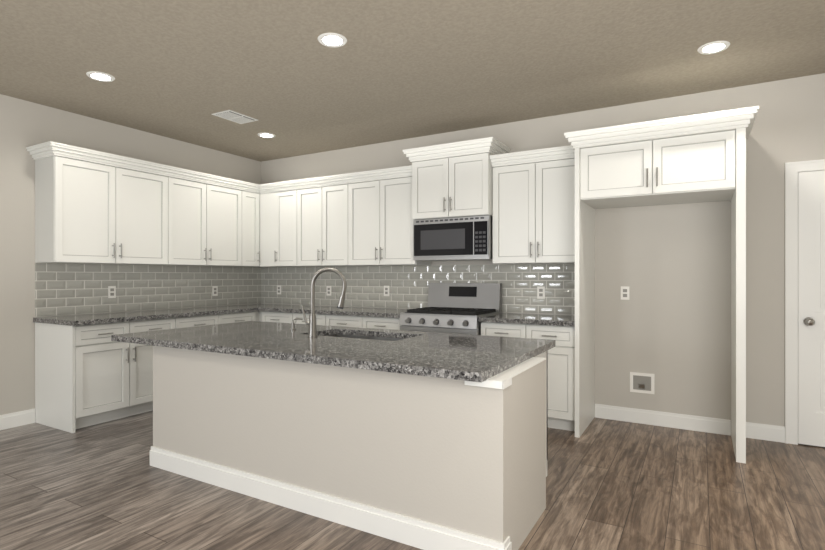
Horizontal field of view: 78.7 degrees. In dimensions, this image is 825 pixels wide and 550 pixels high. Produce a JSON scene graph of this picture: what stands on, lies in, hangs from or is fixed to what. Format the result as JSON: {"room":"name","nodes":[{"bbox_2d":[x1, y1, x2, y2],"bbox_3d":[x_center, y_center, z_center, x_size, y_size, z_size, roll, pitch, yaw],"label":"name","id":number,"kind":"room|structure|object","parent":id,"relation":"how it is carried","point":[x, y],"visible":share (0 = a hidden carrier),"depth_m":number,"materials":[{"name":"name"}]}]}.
{"room":"kitchen","nodes":[
{"label":"kitchen","id":0,"kind":"room"},
{"bbox_2d":[0,94,260,414],"bbox_3d":[-4.050,-0.113,3.001,0.100,2.740,8.200,0,0,30],"label":"wall","id":1,"kind":"structure","parent":0,"point":[24,124],"depth_m":4.27,"materials":[{"name":"grey paint"}]},
{"bbox_2d":[0,408,34,429],"bbox_3d":[-4.632,1.197,1.870,0.013,0.120,5.620,0,0,30],"label":"baseboard","id":2,"kind":"structure","parent":1,"relation":"attached to","point":[25,417],"depth_m":4.19,"materials":[{"name":"white wood"}]},
{"bbox_2d":[34,150,173,264],"bbox_3d":[-2.826,-0.572,4.698,0.333,0.917,1.075,0,0,30],"label":"upper cabinet","id":3,"kind":"object","parent":1,"relation":"attached to","point":[94,206],"depth_m":4.47,"materials":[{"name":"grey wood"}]},
{"bbox_2d":[35,263,258,316],"bbox_3d":[-2.610,0.122,5.406,0.008,0.466,2.520,0,0,30],"label":"tile backsplash","id":4,"kind":"structure","parent":1,"relation":"attached to","point":[61,289],"depth_m":5.08,"materials":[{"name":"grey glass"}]},
{"bbox_2d":[108,286,115,297],"bbox_3d":[-2.909,0.157,4.869,0.006,0.115,0.070,0,0,30],"label":"electrical outlet","id":5,"kind":"object","parent":4,"relation":"attached to","point":[111,291],"visible":1,"depth_m":4.87,"materials":[{"name":"white plastic"}]},
{"bbox_2d":[212,286,217,295],"bbox_3d":[-2.317,0.177,5.902,0.006,0.115,0.070,0,0,30],"label":"electrical outlet","id":6,"kind":"object","parent":4,"relation":"attached to","point":[214,290],"visible":1,"depth_m":5.90,"materials":[{"name":"white plastic"}]},
{"bbox_2d":[174,174,245,265],"bbox_3d":[-2.357,-0.572,5.518,0.333,0.917,1.049,0,0,30],"label":"upper cabinet","id":7,"kind":"object","parent":1,"relation":"attached to","point":[210,216],"depth_m":5.44,"materials":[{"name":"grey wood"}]},
{"bbox_2d":[246,186,253,265],"bbox_3d":[-2.074,-0.572,6.012,0.333,0.917,0.323,0,0,30],"label":"upper cabinet","id":8,"kind":"object","parent":1,"relation":"attached to","point":[249,189],"depth_m":5.95,"materials":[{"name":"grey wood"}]},
{"bbox_2d":[0,410,824,549],"bbox_3d":[-1.100,1.287,1.311,6.900,0.060,8.400,0,0,30],"label":"floor","id":9,"kind":"structure","parent":0,"point":[616,485],"depth_m":2.83,"materials":[{"name":"wood"}]},
{"bbox_2d":[35,319,184,432],"bbox_3d":[-2.736,0.827,4.583,0.603,0.860,0.966,0,0,30],"label":"base cabinet","id":10,"kind":"object","parent":9,"relation":"on","point":[88,372],"depth_m":4.23,"materials":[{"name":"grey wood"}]},
{"bbox_2d":[33,303,292,326],"bbox_3d":[-2.326,0.377,5.255,0.648,0.040,2.570,0,0,30],"label":"countertop","id":11,"kind":"structure","parent":10,"relation":"on","point":[180,313],"depth_m":4.64,"materials":[{"name":"grey stone"}]},
{"bbox_2d":[185,311,256,327],"bbox_3d":[-2.293,0.827,5.358,0.603,0.860,1.056,0,0,30],"label":"base cabinet","id":12,"kind":"object","parent":9,"relation":"on","point":[194,320],"depth_m":5.23,"materials":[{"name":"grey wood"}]},
{"bbox_2d":[257,311,328,325],"bbox_3d":[-1.157,0.827,5.719,1.049,0.860,0.603,0,0,30],"label":"base cabinet","id":13,"kind":"object","parent":9,"relation":"on","point":[262,316],"depth_m":5.51,"materials":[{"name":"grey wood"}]},
{"bbox_2d":[150,333,555,549],"bbox_3d":[-0.394,0.851,3.218,2.458,0.812,1.148,0,0,30],"label":"kitchen island","id":14,"kind":"object","parent":9,"relation":"on","point":[428,440],"depth_m":2.52,"materials":[{"name":"grey paint"}]},
{"bbox_2d":[111,321,554,384],"bbox_3d":[-0.552,0.429,3.302,2.793,0.044,1.240,0,0,30],"label":"island countertop","id":15,"kind":"structure","parent":14,"relation":"on","point":[452,357],"depth_m":2.90,"materials":[{"name":"grey stone"}]},
{"bbox_2d":[290,318,302,329],"bbox_3d":[-0.876,0.362,3.782,0.076,0.088,0.076,0,0,30],"label":"soap dispenser","id":16,"kind":"object","parent":15,"relation":"on","point":[293,326],"visible":1,"depth_m":3.77,"materials":[{"name":"silver metal"}]},
{"bbox_2d":[301,267,346,336],"bbox_3d":[-0.589,0.174,3.349,0.292,0.463,0.133,0,0,30],"label":"faucet","id":17,"kind":"object","parent":15,"relation":"on","point":[311,322],"visible":1,"depth_m":3.33,"materials":[{"name":"silver metal"}]},
{"bbox_2d":[329,315,400,329],"bbox_3d":[-0.376,0.827,5.271,0.986,0.860,0.603,0,0,30],"label":"base cabinet","id":18,"kind":"object","parent":9,"relation":"on","point":[357,321],"depth_m":4.99,"materials":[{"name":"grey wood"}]},
{"bbox_2d":[257,305,407,318],"bbox_3d":[-0.762,0.377,5.467,1.855,0.040,0.648,0,0,30],"label":"countertop","id":19,"kind":"structure","parent":18,"relation":"on","point":[374,313],"depth_m":5.24,"materials":[{"name":"grey stone"}]},
{"bbox_2d":[399,283,501,334],"bbox_3d":[0.359,0.664,4.764,0.774,1.185,0.697,0,0,30],"label":"range","id":20,"kind":"object","parent":9,"relation":"on","point":[456,308],"visible":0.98,"depth_m":4.80,"materials":[{"name":"silver metal"}]},
{"bbox_2d":[481,323,574,430],"bbox_3d":[1.089,0.827,4.432,0.802,0.860,0.603,0,0,30],"label":"base cabinet","id":21,"kind":"object","parent":9,"relation":"on","point":[561,358],"depth_m":4.06,"materials":[{"name":"white wood"}]},
{"bbox_2d":[478,313,574,326],"bbox_3d":[1.078,0.377,4.412,0.807,0.040,0.648,0,0,30],"label":"countertop","id":22,"kind":"structure","parent":21,"relation":"on","point":[537,320],"depth_m":4.21,"materials":[{"name":"grey stone"}]},
{"bbox_2d":[0,0,824,161],"bbox_3d":[-1.100,-1.523,1.311,6.900,0.080,8.400,0,0,30],"label":"ceiling","id":23,"kind":"structure","parent":0,"point":[388,71],"depth_m":3.46,"materials":[{"name":"paint"}]},
{"bbox_2d":[86,71,114,81],"bbox_3d":[-2.316,-1.478,3.736,0.184,0.009,0.184,0,0,30],"label":"recessed light","id":24,"kind":"object","parent":23,"relation":"in","point":[100,76],"visible":0.94,"depth_m":3.72,"materials":[{"name":"white plastic"}]},
{"bbox_2d":[212,110,257,123],"bbox_3d":[-1.652,-1.477,4.693,0.240,0.011,0.340,0,0,30],"label":"ceiling vent","id":25,"kind":"object","parent":23,"relation":"in","point":[234,116],"visible":1,"depth_m":4.67,"materials":[{"name":"white metal"}]},
{"bbox_2d":[257,133,274,137],"bbox_3d":[-1.538,-1.478,5.295,0.184,0.009,0.184,0,0,30],"label":"recessed light","id":26,"kind":"object","parent":23,"relation":"in","point":[266,135],"visible":0.96,"depth_m":5.29,"materials":[{"name":"white plastic"}]},
{"bbox_2d":[318,33,346,46],"bbox_3d":[-0.503,-1.478,3.159,0.184,0.009,0.184,0,0,30],"label":"recessed light","id":27,"kind":"object","parent":23,"relation":"in","point":[331,40],"visible":1,"depth_m":3.15,"materials":[{"name":"white plastic"}]},
{"bbox_2d":[697,41,729,53],"bbox_3d":[1.953,-1.478,3.262,0.184,0.009,0.184,0,0,30],"label":"recessed light","id":28,"kind":"object","parent":23,"relation":"in","point":[713,47],"visible":0.96,"depth_m":3.25,"materials":[{"name":"white plastic"}]},
{"bbox_2d":[261,73,824,425],"bbox_3d":[0.963,-0.113,4.912,6.900,2.740,0.100,0,0,30],"label":"wall","id":29,"kind":"structure","parent":0,"point":[668,323],"depth_m":4.12,"materials":[{"name":"grey paint"}]},
{"bbox_2d":[254,186,285,266],"bbox_3d":[-1.653,-0.572,6.121,0.329,0.917,0.396,0,0,30],"label":"upper cabinet","id":30,"kind":"object","parent":29,"relation":"attached to","point":[266,197],"depth_m":6.02,"materials":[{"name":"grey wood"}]},
{"bbox_2d":[278,186,301,265],"bbox_3d":[-1.369,-0.572,5.996,0.402,0.917,0.332,0,0,30],"label":"upper cabinet","id":31,"kind":"object","parent":29,"relation":"attached to","point":[289,197],"depth_m":5.85,"materials":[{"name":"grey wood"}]},
{"bbox_2d":[302,178,353,265],"bbox_3d":[-0.929,-0.572,5.744,0.847,0.917,0.332,0,0,30],"label":"upper cabinet","id":32,"kind":"object","parent":29,"relation":"attached to","point":[327,207],"depth_m":5.56,"materials":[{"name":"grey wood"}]},
{"bbox_2d":[354,170,430,265],"bbox_3d":[-0.274,-0.572,5.369,0.896,0.917,0.332,0,0,30],"label":"upper cabinet","id":33,"kind":"object","parent":29,"relation":"attached to","point":[383,228],"depth_m":5.20,"materials":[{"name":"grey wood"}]},
{"bbox_2d":[259,264,574,314],"bbox_3d":[-0.190,0.122,5.511,4.104,0.466,0.008,0,0,30],"label":"tile backsplash","id":34,"kind":"structure","parent":29,"relation":"attached to","point":[408,285],"depth_m":5.40,"materials":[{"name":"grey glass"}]},
{"bbox_2d":[277,285,280,293],"bbox_3d":[-1.689,0.177,6.359,0.070,0.115,0.006,0,0,30],"label":"electrical outlet","id":35,"kind":"object","parent":34,"relation":"attached to","point":[278,289],"visible":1,"depth_m":6.36,"materials":[{"name":"white plastic"}]},
{"bbox_2d":[326,286,330,295],"bbox_3d":[-0.991,0.177,5.960,0.070,0.115,0.006,0,0,30],"label":"electrical outlet","id":36,"kind":"object","parent":34,"relation":"attached to","point":[328,290],"visible":1,"depth_m":5.96,"materials":[{"name":"white plastic"}]},
{"bbox_2d":[384,286,388,295],"bbox_3d":[-0.287,0.167,5.557,0.070,0.115,0.006,0,0,30],"label":"electrical outlet","id":37,"kind":"object","parent":34,"relation":"attached to","point":[386,290],"visible":1,"depth_m":5.55,"materials":[{"name":"white plastic"}]},
{"bbox_2d":[537,286,544,298],"bbox_3d":[1.202,0.157,4.704,0.070,0.115,0.006,0,0,30],"label":"electrical outlet","id":38,"kind":"object","parent":34,"relation":"attached to","point":[540,292],"visible":1,"depth_m":4.70,"materials":[{"name":"white plastic"}]},
{"bbox_2d":[410,146,505,221],"bbox_3d":[0.442,-0.857,4.909,0.796,0.606,0.417,0,0,30],"label":"upper cabinet","id":39,"kind":"object","parent":29,"relation":"attached to","point":[447,183],"depth_m":4.70,"materials":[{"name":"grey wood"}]},
{"bbox_2d":[413,215,492,260],"bbox_3d":[0.442,-0.350,4.910,0.788,0.395,0.402,0,0,30],"label":"microwave","id":40,"kind":"object","parent":39,"relation":"attached to","point":[470,238],"visible":1,"depth_m":4.72,"materials":[{"name":"silver metal"}]},
{"bbox_2d":[493,150,593,265],"bbox_3d":[1.159,-0.576,4.548,0.798,0.925,0.332,0,0,30],"label":"upper cabinet","id":41,"kind":"object","parent":29,"relation":"attached to","point":[539,218],"depth_m":4.38,"materials":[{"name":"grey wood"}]},
{"bbox_2d":[621,286,628,299],"bbox_3d":[1.838,0.149,4.348,0.070,0.115,0.007,0,0,30],"label":"outlet","id":42,"kind":"object","parent":29,"relation":"attached to","point":[624,292],"visible":1,"depth_m":4.35,"materials":[{"name":"white plastic"}]},
{"bbox_2d":[630,372,654,393],"bbox_3d":[1.950,0.912,4.271,0.190,0.170,0.029,0,0,30],"label":"outlet box","id":43,"kind":"object","parent":29,"relation":"attached to","point":[642,382],"visible":1,"depth_m":4.27,"materials":[{"name":"white plastic"}]},
{"bbox_2d":[578,118,737,209],"bbox_3d":[1.908,-0.816,3.942,1.025,0.445,0.638,0,0,30],"label":"upper cabinet","id":44,"kind":"object","parent":29,"relation":"attached to","point":[683,164],"depth_m":3.66,"materials":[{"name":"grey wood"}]},
{"bbox_2d":[595,404,730,435],"bbox_3d":[2.065,1.197,4.215,1.021,0.120,0.013,0,0,30],"label":"baseboard","id":45,"kind":"structure","parent":29,"relation":"attached to","point":[657,418],"depth_m":4.19,"materials":[{"name":"white wood"}]},
{"bbox_2d":[746,422,784,442],"bbox_3d":[2.683,1.197,3.861,0.288,0.120,0.013,0,0,30],"label":"baseboard","id":46,"kind":"structure","parent":29,"relation":"attached to","point":[768,432],"depth_m":3.84,"materials":[{"name":"white wood"}]},
{"bbox_2d":[785,159,824,447],"bbox_3d":[3.205,0.204,3.516,0.962,2.106,0.094,0,0,30],"label":"door","id":47,"kind":"structure","parent":29,"relation":"attached to","point":[804,306],"depth_m":3.72,"materials":[{"name":"white wood"}]}
]}

